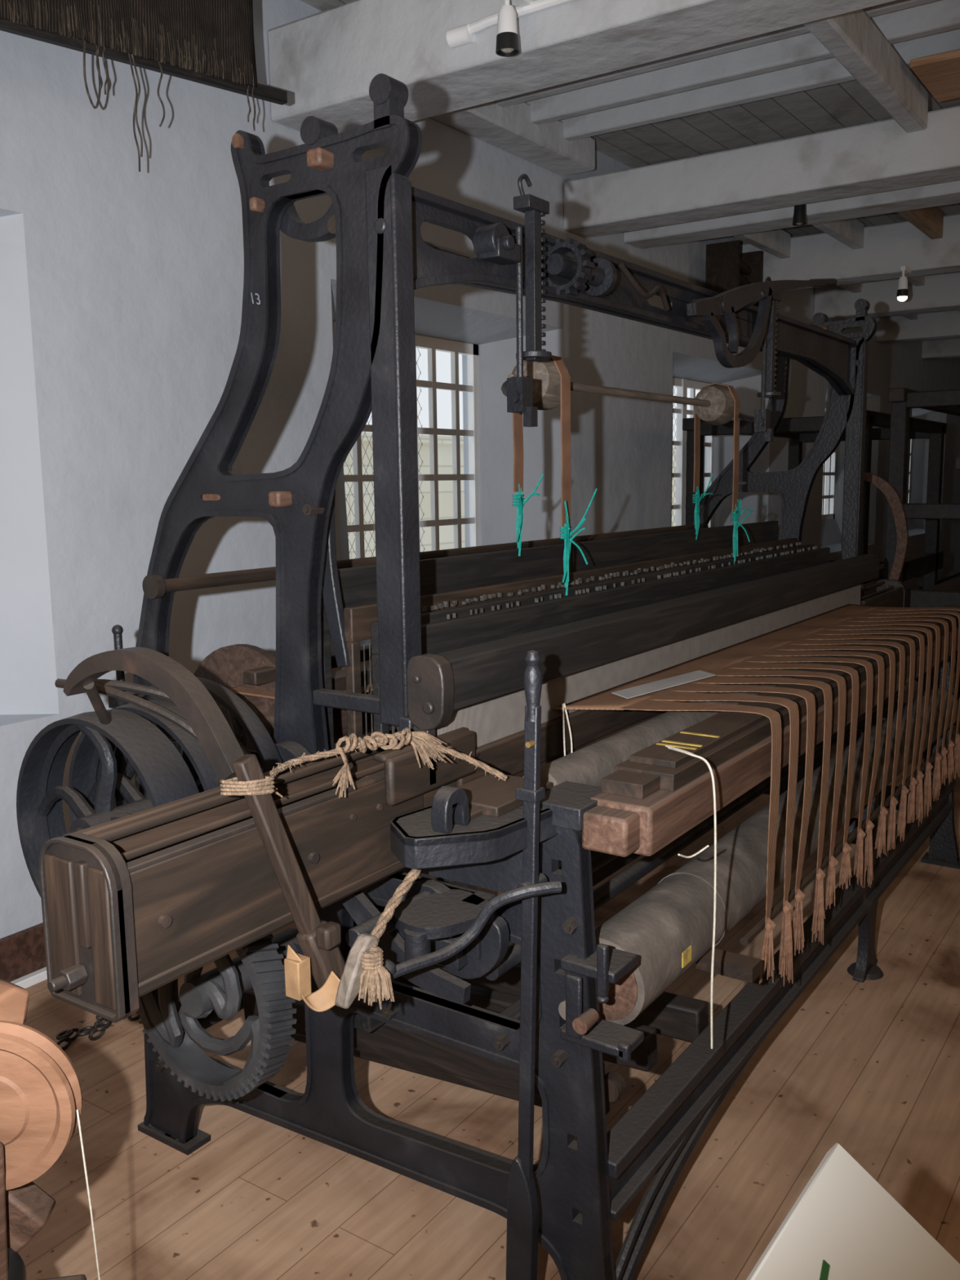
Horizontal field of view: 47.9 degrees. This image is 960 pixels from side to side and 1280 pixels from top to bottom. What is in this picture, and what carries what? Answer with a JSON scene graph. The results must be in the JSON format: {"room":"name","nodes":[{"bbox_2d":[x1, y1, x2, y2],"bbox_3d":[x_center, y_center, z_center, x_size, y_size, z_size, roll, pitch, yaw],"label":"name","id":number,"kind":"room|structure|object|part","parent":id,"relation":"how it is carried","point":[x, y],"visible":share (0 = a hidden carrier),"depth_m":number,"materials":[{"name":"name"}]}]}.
{"room":"textile mill museum","nodes":[
{"label":"textile mill museum","id":0,"kind":"room"},
{"bbox_2d":[0,0,959,938],"bbox_3d":[1.142,-1.279,7.321,0.440,3.460,19.500,5,10,34],"label":"wall","id":1,"kind":"structure","parent":0,"point":[122,286],"depth_m":3.79,"materials":[{"name":"paint"}]},
{"bbox_2d":[333,320,481,558],"bbox_3d":[-0.367,-0.929,5.403,0.091,1.167,1.197,5,10,34],"label":"window","id":2,"kind":"structure","parent":1,"relation":"in","point":[433,344],"depth_m":5.62,"materials":[{"name":"white paint"}]},
{"bbox_2d":[0,572,959,988],"bbox_3d":[1.367,0.366,7.423,0.049,0.170,19.500,5,10,34],"label":"baseboard","id":3,"kind":"structure","parent":1,"relation":"attached to","point":[23,964],"depth_m":3.39,"materials":[{"name":"brown paint"}]},
{"bbox_2d":[429,101,595,176],"bbox_3d":[0.002,-2.416,4.926,0.200,0.160,1.840,5,10,34],"label":"ceiling beam","id":4,"kind":"structure","parent":1,"relation":"attached to","point":[511,129],"depth_m":5.14,"materials":[{"name":"white wood"}]},
{"bbox_2d":[671,377,714,528],"bbox_3d":[1.485,-1.350,8.077,0.091,1.167,1.197,5,10,34],"label":"window","id":5,"kind":"structure","parent":1,"relation":"in","point":[682,384],"depth_m":8.07,"materials":[{"name":"white paint"}]},
{"bbox_2d":[494,0,938,107],"bbox_3d":[2.685,-2.254,3.099,6.700,0.140,0.070,5,10,34],"label":"ceiling beam","id":6,"kind":"structure","parent":1,"relation":"attached to","point":[896,5],"depth_m":4.34,"materials":[{"name":"white wood"}]},
{"bbox_2d":[525,0,959,124],"bbox_3d":[2.858,-2.293,3.349,6.700,0.140,0.070,5,10,34],"label":"ceiling beam","id":7,"kind":"structure","parent":1,"relation":"attached to","point":[940,15],"depth_m":4.55,"materials":[{"name":"white wood"}]},
{"bbox_2d":[560,28,959,141],"bbox_3d":[3.032,-2.333,3.599,6.700,0.140,0.070,5,10,34],"label":"ceiling beam","id":8,"kind":"structure","parent":1,"relation":"attached to","point":[829,71],"depth_m":4.85,"materials":[{"name":"white wood"}]},
{"bbox_2d":[822,403,836,519],"bbox_3d":[3.337,-1.771,10.751,0.091,1.167,1.197,5,10,34],"label":"window","id":9,"kind":"structure","parent":1,"relation":"in","point":[832,464],"depth_m":11.13,"materials":[{"name":"white glass"}]},
{"bbox_2d":[907,417,913,503],"bbox_3d":[5.172,-2.188,13.401,0.091,1.167,1.197,5,10,34],"label":"window","id":10,"kind":"structure","parent":1,"relation":"in","point":[911,444],"depth_m":13.86,"materials":[{"name":"white paint"}]},
{"bbox_2d":[17,651,959,1279],"bbox_3d":[3.947,0.722,5.692,7.500,0.100,19.900,5,10,34],"label":"floor","id":11,"kind":"structure","parent":0,"point":[871,1068],"depth_m":2.54,"materials":[{"name":"brown wood"}]},
{"bbox_2d":[0,979,100,1279],"bbox_3d":[-0.760,0.907,1.403,0.552,0.916,0.198,-2,8,-9],"label":"bobbin winder","id":12,"kind":"object","parent":11,"relation":"on","point":[41,1091],"visible":1,"depth_m":1.35,"materials":[{"name":"orange wood"}]},
{"bbox_3d":[-0.494,0.810,1.394,0.024,0.440,0.003,-1,8,-2],"label":"drive cord","id":13,"kind":"part","parent":12,"relation":"part of","materials":[{"name":"white fabric"}]},
{"bbox_2d":[55,1014,139,1050],"bbox_3d":[-1.064,1.101,3.133,0.084,0.033,0.383,5,10,34],"label":"chain","id":14,"kind":"object","parent":11,"relation":"on","point":[98,1026],"visible":0.45,"depth_m":3.05,"materials":[{"name":"black metal"}]},
{"bbox_2d":[16,73,959,1279],"bbox_3d":[0.537,-0.053,3.266,1.360,2.236,4.352,5,10,34],"label":"power loom","id":15,"kind":"object","parent":11,"relation":"on","point":[154,882],"visible":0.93,"depth_m":2.08,"materials":[{"name":"metal"}]},
{"bbox_3d":[-0.540,0.390,1.487,0.160,0.240,0.034,5,10,34],"label":"plate","id":16,"kind":"part","parent":15,"relation":"part of","materials":[{"name":"wood"}]},
{"bbox_3d":[-0.769,0.055,2.365,0.050,0.182,0.080,5,10,34],"label":"brake handle","id":17,"kind":"part","parent":15,"relation":"part of","materials":[{"name":"metal"}]},
{"bbox_3d":[-0.514,0.115,1.739,0.456,0.216,0.122,5,10,34],"label":"picking arm","id":18,"kind":"part","parent":15,"relation":"part of","materials":[{"name":"wood"}]},
{"bbox_2d":[142,573,165,599],"bbox_3d":[-0.698,-0.115,2.314,0.052,0.052,0.020,5,10,34],"label":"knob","id":19,"kind":"object","parent":15,"relation":"in","point":[153,585],"depth_m":2.31,"materials":[{"name":"wood"}]},
{"bbox_3d":[0.085,0.722,3.761,0.070,0.090,2.910,5,10,34],"label":"rail","id":20,"kind":"part","parent":15,"relation":"part of","materials":[{"name":"metal"}]},
{"bbox_3d":[-0.352,0.252,1.742,0.057,0.034,0.675,5,10,34],"label":"spindle rod","id":21,"kind":"part","parent":15,"relation":"part of","materials":[{"name":"brown wood"}]},
{"bbox_2d":[296,920,345,989],"bbox_3d":[-0.236,0.490,1.659,0.061,0.127,0.074,5,10,34],"label":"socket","id":22,"kind":"object","parent":15,"relation":"attached to","point":[318,941],"depth_m":1.63,"materials":[{"name":"brown wood"}]},
{"bbox_2d":[219,727,507,798],"bbox_3d":[-0.201,0.218,1.780,0.534,0.104,0.164,-8,11,-41],"label":"rope","id":23,"kind":"object","parent":15,"relation":"on","point":[428,746],"visible":0.98,"depth_m":1.83,"materials":[{"name":"beige fabric"}]},
{"bbox_3d":[-0.220,-0.330,2.001,0.270,1.005,0.061,5,10,34],"label":"guide post","id":24,"kind":"part","parent":15,"relation":"part of","materials":[{"name":"metal"}]},
{"bbox_3d":[-0.285,0.128,2.115,1.320,2.236,0.100,5,10,34],"label":"frame","id":25,"kind":"part","parent":15,"relation":"part of","materials":[{"name":"metal"}]},
{"bbox_2d":[358,868,422,1009],"bbox_3d":[-0.119,0.436,1.708,0.053,0.187,0.271,2,9,21],"label":"rope","id":26,"kind":"object","parent":15,"relation":"hanging from","point":[375,980],"visible":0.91,"depth_m":1.61,"materials":[{"name":"beige fabric"}]},
{"bbox_3d":[0.146,-0.306,3.533,0.032,0.032,2.990,5,10,34],"label":"rest rod","id":27,"kind":"part","parent":15,"relation":"part of","materials":[{"name":"brown wood"}]},
{"bbox_3d":[-0.028,0.459,1.718,0.322,0.129,0.060,-4,9,-19],"label":"curved rod","id":28,"kind":"part","parent":15,"relation":"part of","materials":[{"name":"metal"}]},
{"bbox_3d":[0.012,0.271,1.865,0.130,0.018,0.230,5,10,34],"label":"slide plate","id":29,"kind":"part","parent":15,"relation":"part of","materials":[{"name":"brown wood"}]},
{"bbox_3d":[0.079,-0.669,2.398,0.064,0.400,0.391,-1,8,-2],"label":"hanging rod","id":30,"kind":"part","parent":15,"relation":"part of","materials":[{"name":"metal"}]},
{"bbox_3d":[0.080,0.666,1.849,0.071,1.140,0.060,5,10,34],"label":"hand lever","id":31,"kind":"part","parent":15,"relation":"part of","materials":[{"name":"metal"}]},
{"bbox_2d":[511,474,543,555],"bbox_3d":[0.110,-0.320,2.775,0.049,0.209,0.134,5,10,34],"label":"cord","id":32,"kind":"object","parent":15,"relation":"hanging from","point":[520,502],"visible":1,"depth_m":2.78,"materials":[{"name":"teal fabric"}]},
{"bbox_2d":[560,488,597,595],"bbox_3d":[0.233,-0.245,2.715,0.049,0.267,0.176,5,10,34],"label":"cord","id":33,"kind":"object","parent":15,"relation":"hanging from","point":[567,535],"visible":1,"depth_m":2.71,"materials":[{"name":"teal fabric"}]},
{"bbox_3d":[0.245,0.832,2.012,0.044,0.044,0.030,5,10,34],"label":"treadle knob","id":34,"kind":"part","parent":15,"relation":"part of","materials":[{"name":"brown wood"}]},
{"bbox_3d":[0.650,-0.895,3.121,0.060,0.209,2.900,5,10,34],"label":"rail","id":35,"kind":"part","parent":15,"relation":"part of","materials":[{"name":"metal"}]},
{"bbox_2d":[665,745,716,1048],"bbox_3d":[0.382,0.466,1.951,0.076,0.538,0.168,-1,8,2],"label":"cord","id":36,"kind":"object","parent":15,"relation":"hanging from","point":[704,760],"visible":1,"depth_m":1.91,"materials":[{"name":"fabric"}]},
{"bbox_2d":[692,473,713,539],"bbox_3d":[0.748,-0.458,3.697,0.048,0.222,0.138,5,10,34],"label":"cord","id":37,"kind":"object","parent":15,"relation":"hanging from","point":[695,497],"visible":1,"depth_m":3.70,"materials":[{"name":"teal fabric"}]},
{"bbox_2d":[730,498,753,561],"bbox_3d":[0.865,-0.365,3.631,0.049,0.217,0.166,5,10,34],"label":"cord","id":38,"kind":"object","parent":15,"relation":"hanging from","point":[735,516],"visible":0.99,"depth_m":3.63,"materials":[{"name":"teal fabric"}]},
{"bbox_3d":[0.892,-0.853,3.572,0.064,0.400,0.391,-1,8,-2],"label":"hanging rod","id":39,"kind":"part","parent":15,"relation":"part of","materials":[{"name":"metal"}]},
{"bbox_2d":[554,604,959,986],"bbox_3d":[0.983,0.329,3.182,0.451,0.652,2.240,5,10,34],"label":"thread","id":40,"kind":"object","parent":15,"relation":"attached to","point":[648,692],"visible":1,"depth_m":2.79,"materials":[{"name":"brown fabric"}]},
{"bbox_2d":[562,702,572,755],"bbox_3d":[0.191,0.216,2.362,0.029,0.159,0.012,-7,11,-37],"label":"cord","id":41,"kind":"object","parent":40,"relation":"hanging from","point":[563,704],"visible":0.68,"depth_m":2.35,"materials":[{"name":"fabric"}]},
{"bbox_3d":[1.038,0.790,3.112,0.060,0.110,2.910,5,10,34],"label":"rail","id":42,"kind":"part","parent":15,"relation":"part of","materials":[{"name":"metal"}]},
{"bbox_3d":[1.381,-0.250,4.520,1.320,2.236,0.100,5,10,34],"label":"frame","id":43,"kind":"part","parent":15,"relation":"part of","materials":[{"name":"metal"}]},
{"bbox_3d":[1.446,-0.709,4.406,0.270,1.005,0.061,5,10,34],"label":"guide post","id":44,"kind":"part","parent":15,"relation":"part of","materials":[{"name":"metal"}]},
{"bbox_3d":[1.688,-0.211,4.688,0.057,0.034,0.650,5,10,34],"label":"spindle rod","id":45,"kind":"part","parent":15,"relation":"part of","materials":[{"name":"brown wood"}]},
{"bbox_3d":[1.874,-0.159,4.972,0.160,0.240,0.034,5,10,34],"label":"plate","id":46,"kind":"part","parent":15,"relation":"part of","materials":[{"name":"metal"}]},
{"bbox_2d":[682,409,946,749],"bbox_3d":[2.178,-0.441,6.919,1.040,1.890,2.200,5,10,34],"label":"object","id":47,"kind":"object","parent":11,"relation":"on","point":[926,565],"visible":0.34,"depth_m":6.70,"materials":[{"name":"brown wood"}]},
{"bbox_3d":[1.670,-0.315,6.186,1.040,1.870,0.080,5,10,34],"label":"frame","id":48,"kind":"part","parent":47,"relation":"part of","materials":[{"name":"brown wood"}]},
{"bbox_3d":[2.686,-0.546,7.654,1.040,1.870,0.080,5,10,34],"label":"frame","id":49,"kind":"part","parent":47,"relation":"part of","materials":[{"name":"brown wood"}]},
{"bbox_2d":[746,1142,959,1279],"bbox_3d":[0.349,0.936,0.875,0.289,0.983,0.428,5,10,34],"label":"information board","id":50,"kind":"object","parent":11,"relation":"on","point":[843,1224],"visible":1,"depth_m":0.95,"materials":[{"name":"white plastic"}]},
{"bbox_2d":[863,387,959,725],"bbox_3d":[3.241,-0.437,6.213,1.594,2.060,2.550,5,10,34],"label":"hand loom","id":51,"kind":"object","parent":11,"relation":"on","point":[902,399],"visible":0.59,"depth_m":5.62,"materials":[{"name":"brown wood"}]},
{"bbox_3d":[2.101,-0.585,5.680,0.289,0.589,0.030,5,10,34],"label":"curved arm","id":52,"kind":"part","parent":51,"relation":"part of","materials":[{"name":"red wood"}]},
{"bbox_3d":[3.917,-0.525,7.050,1.430,1.970,0.090,5,10,34],"label":"frame","id":53,"kind":"part","parent":51,"relation":"part of","materials":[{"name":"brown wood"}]},
{"bbox_2d":[299,0,959,237],"bbox_3d":[3.899,-2.701,5.187,7.500,0.100,19.900,5,10,34],"label":"ceiling","id":54,"kind":"structure","parent":0,"point":[847,104],"depth_m":5.64,"materials":[{"name":"grey wood"}]},
{"bbox_3d":[6.935,-0.730,3.394,0.200,3.360,19.900,5,10,34],"label":"wall","id":55,"kind":"structure","parent":0,"visible":0},
{"bbox_2d":[0,0,287,172],"bbox_3d":[-1.219,-1.613,2.649,1.750,0.751,0.054,-9,11,-43],"label":"textile","id":56,"kind":"object","parent":55,"relation":"hanging from","point":[209,42],"visible":1,"depth_m":2.95,"materials":[{"name":"brown fabric"}]},
{"bbox_3d":[-1.254,-1.754,2.581,1.638,0.451,0.018,-9,11,-43],"label":"woven panel","id":57,"kind":"part","parent":56,"relation":"part of","materials":[{"name":"brown fabric"}]},
{"bbox_2d":[446,0,574,48],"bbox_3d":[0.959,-1.870,2.791,2.550,0.073,0.056,5,10,34],"label":"rail","id":58,"kind":"object","parent":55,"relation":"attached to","point":[464,34],"visible":0.98,"depth_m":3.42,"materials":[{"name":"white metal"}]},
{"bbox_2d":[495,0,534,57],"bbox_3d":[0.111,-1.871,3.283,0.072,0.191,0.176,5,10,34],"label":"ceiling spotlight","id":59,"kind":"object","parent":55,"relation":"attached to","point":[507,37],"visible":1,"depth_m":3.22,"materials":[{"name":"white paint"}]},
{"bbox_3d":[0.082,-1.850,3.242,0.064,0.090,0.064,5,10,34],"label":"lamp shade","id":60,"kind":"part","parent":59,"relation":"part of","materials":[{"name":"white paint"}]},
{"bbox_3d":[0.117,-1.932,3.284,0.030,0.070,0.152,5,10,34],"label":"mounting arm","id":61,"kind":"part","parent":59,"relation":"part of","materials":[{"name":"white paint"}]},
{"bbox_2d":[266,0,895,133],"bbox_3d":[2.073,-1.867,2.247,6.700,0.320,0.330,5,10,34],"label":"ceiling beam","id":62,"kind":"structure","parent":55,"relation":"attached to","point":[326,62],"depth_m":3.56,"materials":[{"name":"white wood"}]},
{"bbox_2d":[705,240,762,306],"bbox_3d":[1.704,-2.392,7.240,0.220,0.450,0.450,5,10,34],"label":"textile","id":63,"kind":"object","parent":55,"relation":"hanging from","point":[727,268],"visible":0.48,"depth_m":7.07,"materials":[{"name":"brown fabric"}]},
{"bbox_2d":[563,105,959,237],"bbox_3d":[3.280,-2.096,3.994,6.700,0.250,0.260,5,10,34],"label":"ceiling beam","id":64,"kind":"structure","parent":55,"relation":"attached to","point":[880,156],"depth_m":5.16,"materials":[{"name":"white wood"}]},
{"bbox_2d":[733,228,791,258],"bbox_3d":[1.706,-2.655,6.934,0.070,0.160,1.540,5,10,34],"label":"joist","id":65,"kind":"object","parent":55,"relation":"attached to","point":[776,242],"depth_m":7.26,"materials":[{"name":"white wood"}]},
{"bbox_2d":[623,179,959,248],"bbox_3d":[3.668,-2.229,4.550,6.700,0.240,0.240,5,10,34],"label":"ceiling beam","id":66,"kind":"structure","parent":55,"relation":"attached to","point":[948,193],"depth_m":5.81,"materials":[{"name":"white wood"}]},
{"bbox_2d":[792,204,806,226],"bbox_3d":[1.690,-2.262,5.648,0.072,0.191,0.176,5,10,34],"label":"ceiling spotlight","id":67,"kind":"object","parent":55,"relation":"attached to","point":[799,218],"visible":0.61,"depth_m":5.59,"materials":[{"name":"black plastic"}]},
{"bbox_3d":[1.661,-2.241,5.607,0.064,0.090,0.064,5,10,34],"label":"lamp shade","id":68,"kind":"part","parent":67,"relation":"part of","materials":[{"name":"black plastic"}]},
{"bbox_2d":[811,217,864,249],"bbox_3d":[2.119,-2.620,6.653,0.070,0.160,1.540,5,10,34],"label":"ceiling beam","id":69,"kind":"structure","parent":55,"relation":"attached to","point":[850,232],"depth_m":6.97,"materials":[{"name":"grey wood"}]},
{"bbox_2d":[836,282,862,293],"bbox_3d":[2.720,-2.885,8.397,0.070,0.160,1.550,5,10,34],"label":"ceiling beam","id":70,"kind":"structure","parent":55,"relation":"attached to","point":[852,287],"depth_m":8.87,"materials":[{"name":"white wood"}]},
{"bbox_2d":[740,213,959,290],"bbox_3d":[4.676,-2.458,6.005,6.700,0.320,0.250,5,10,34],"label":"ceiling beam","id":71,"kind":"structure","parent":55,"relation":"attached to","point":[887,247],"depth_m":7.26,"materials":[{"name":"white wood"}]},
{"bbox_2d":[803,8,928,133],"bbox_3d":[1.402,-2.196,3.991,0.090,0.160,1.840,5,10,34],"label":"joist","id":72,"kind":"object","parent":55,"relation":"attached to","point":[851,37],"depth_m":4.08,"materials":[{"name":"grey wood"}]},
{"bbox_2d":[813,271,959,321],"bbox_3d":[5.693,-2.689,7.473,6.700,0.320,0.250,5,10,34],"label":"ceiling beam","id":73,"kind":"structure","parent":55,"relation":"attached to","point":[940,291],"depth_m":8.91,"materials":[{"name":"white wood"}]},
{"bbox_2d":[896,266,911,301],"bbox_3d":[2.780,-2.322,7.067,0.072,0.219,0.176,5,10,34],"label":"ceiling spotlight","id":74,"kind":"object","parent":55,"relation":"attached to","point":[903,291],"visible":1,"depth_m":7.01,"materials":[{"name":"white paint"}]},
{"bbox_3d":[2.751,-2.314,7.024,0.064,0.090,0.064,5,10,34],"label":"lamp shade","id":75,"kind":"part","parent":74,"relation":"part of","materials":[{"name":"white paint"}]},
{"bbox_3d":[2.786,-2.397,7.066,0.030,0.070,0.152,5,10,34],"label":"mounting arm","id":76,"kind":"part","parent":74,"relation":"part of","materials":[{"name":"white paint"}]},
{"bbox_2d":[901,313,917,319],"bbox_3d":[3.793,-3.129,9.946,0.070,0.160,1.750,5,10,34],"label":"ceiling beam","id":77,"kind":"structure","parent":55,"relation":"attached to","point":[913,316],"depth_m":10.51,"materials":[{"name":"white wood"}]},
{"bbox_2d":[906,275,924,286],"bbox_3d":[3.133,-2.850,8.117,0.070,0.160,1.550,5,10,34],"label":"ceiling beam","id":78,"kind":"structure","parent":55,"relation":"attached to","point":[917,281],"depth_m":8.60,"materials":[{"name":"white wood"}]},
{"bbox_2d":[875,309,959,343],"bbox_3d":[6.822,-2.946,9.103,6.700,0.320,0.250,5,10,34],"label":"ceiling beam","id":79,"kind":"structure","parent":55,"relation":"attached to","point":[940,325],"depth_m":10.66,"materials":[{"name":"white wood"}]},
{"bbox_2d":[897,206,943,239],"bbox_3d":[2.532,-2.584,6.373,0.070,0.160,1.540,5,10,34],"label":"joist","id":80,"kind":"object","parent":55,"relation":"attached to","point":[930,220],"depth_m":6.69,"materials":[{"name":"brown wood"}]},
{"bbox_2d":[910,48,959,102],"bbox_3d":[2.507,-2.250,4.014,1.620,0.030,0.500,5,10,34],"label":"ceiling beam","id":81,"kind":"structure","parent":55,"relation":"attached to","point":[940,73],"depth_m":4.33,"materials":[{"name":"brown wood"}]},
{"bbox_2d":[921,337,959,359],"bbox_3d":[7.952,-3.203,10.734,6.700,0.320,0.250,5,10,34],"label":"ceiling beam","id":82,"kind":"structure","parent":55,"relation":"attached to","point":[943,348],"depth_m":12.41,"materials":[{"name":"white wood"}]},
{"label":"outside","id":83,"kind":"structure","parent":0,"visible":0},
{"bbox_2d":[343,432,826,559],"bbox_3d":[-0.310,-1.726,15.308,0.450,2.250,38.000,5,10,34],"label":"windows","id":84,"kind":"structure","parent":83,"point":[446,533],"depth_m":14.46,"materials":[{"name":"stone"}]}
]}

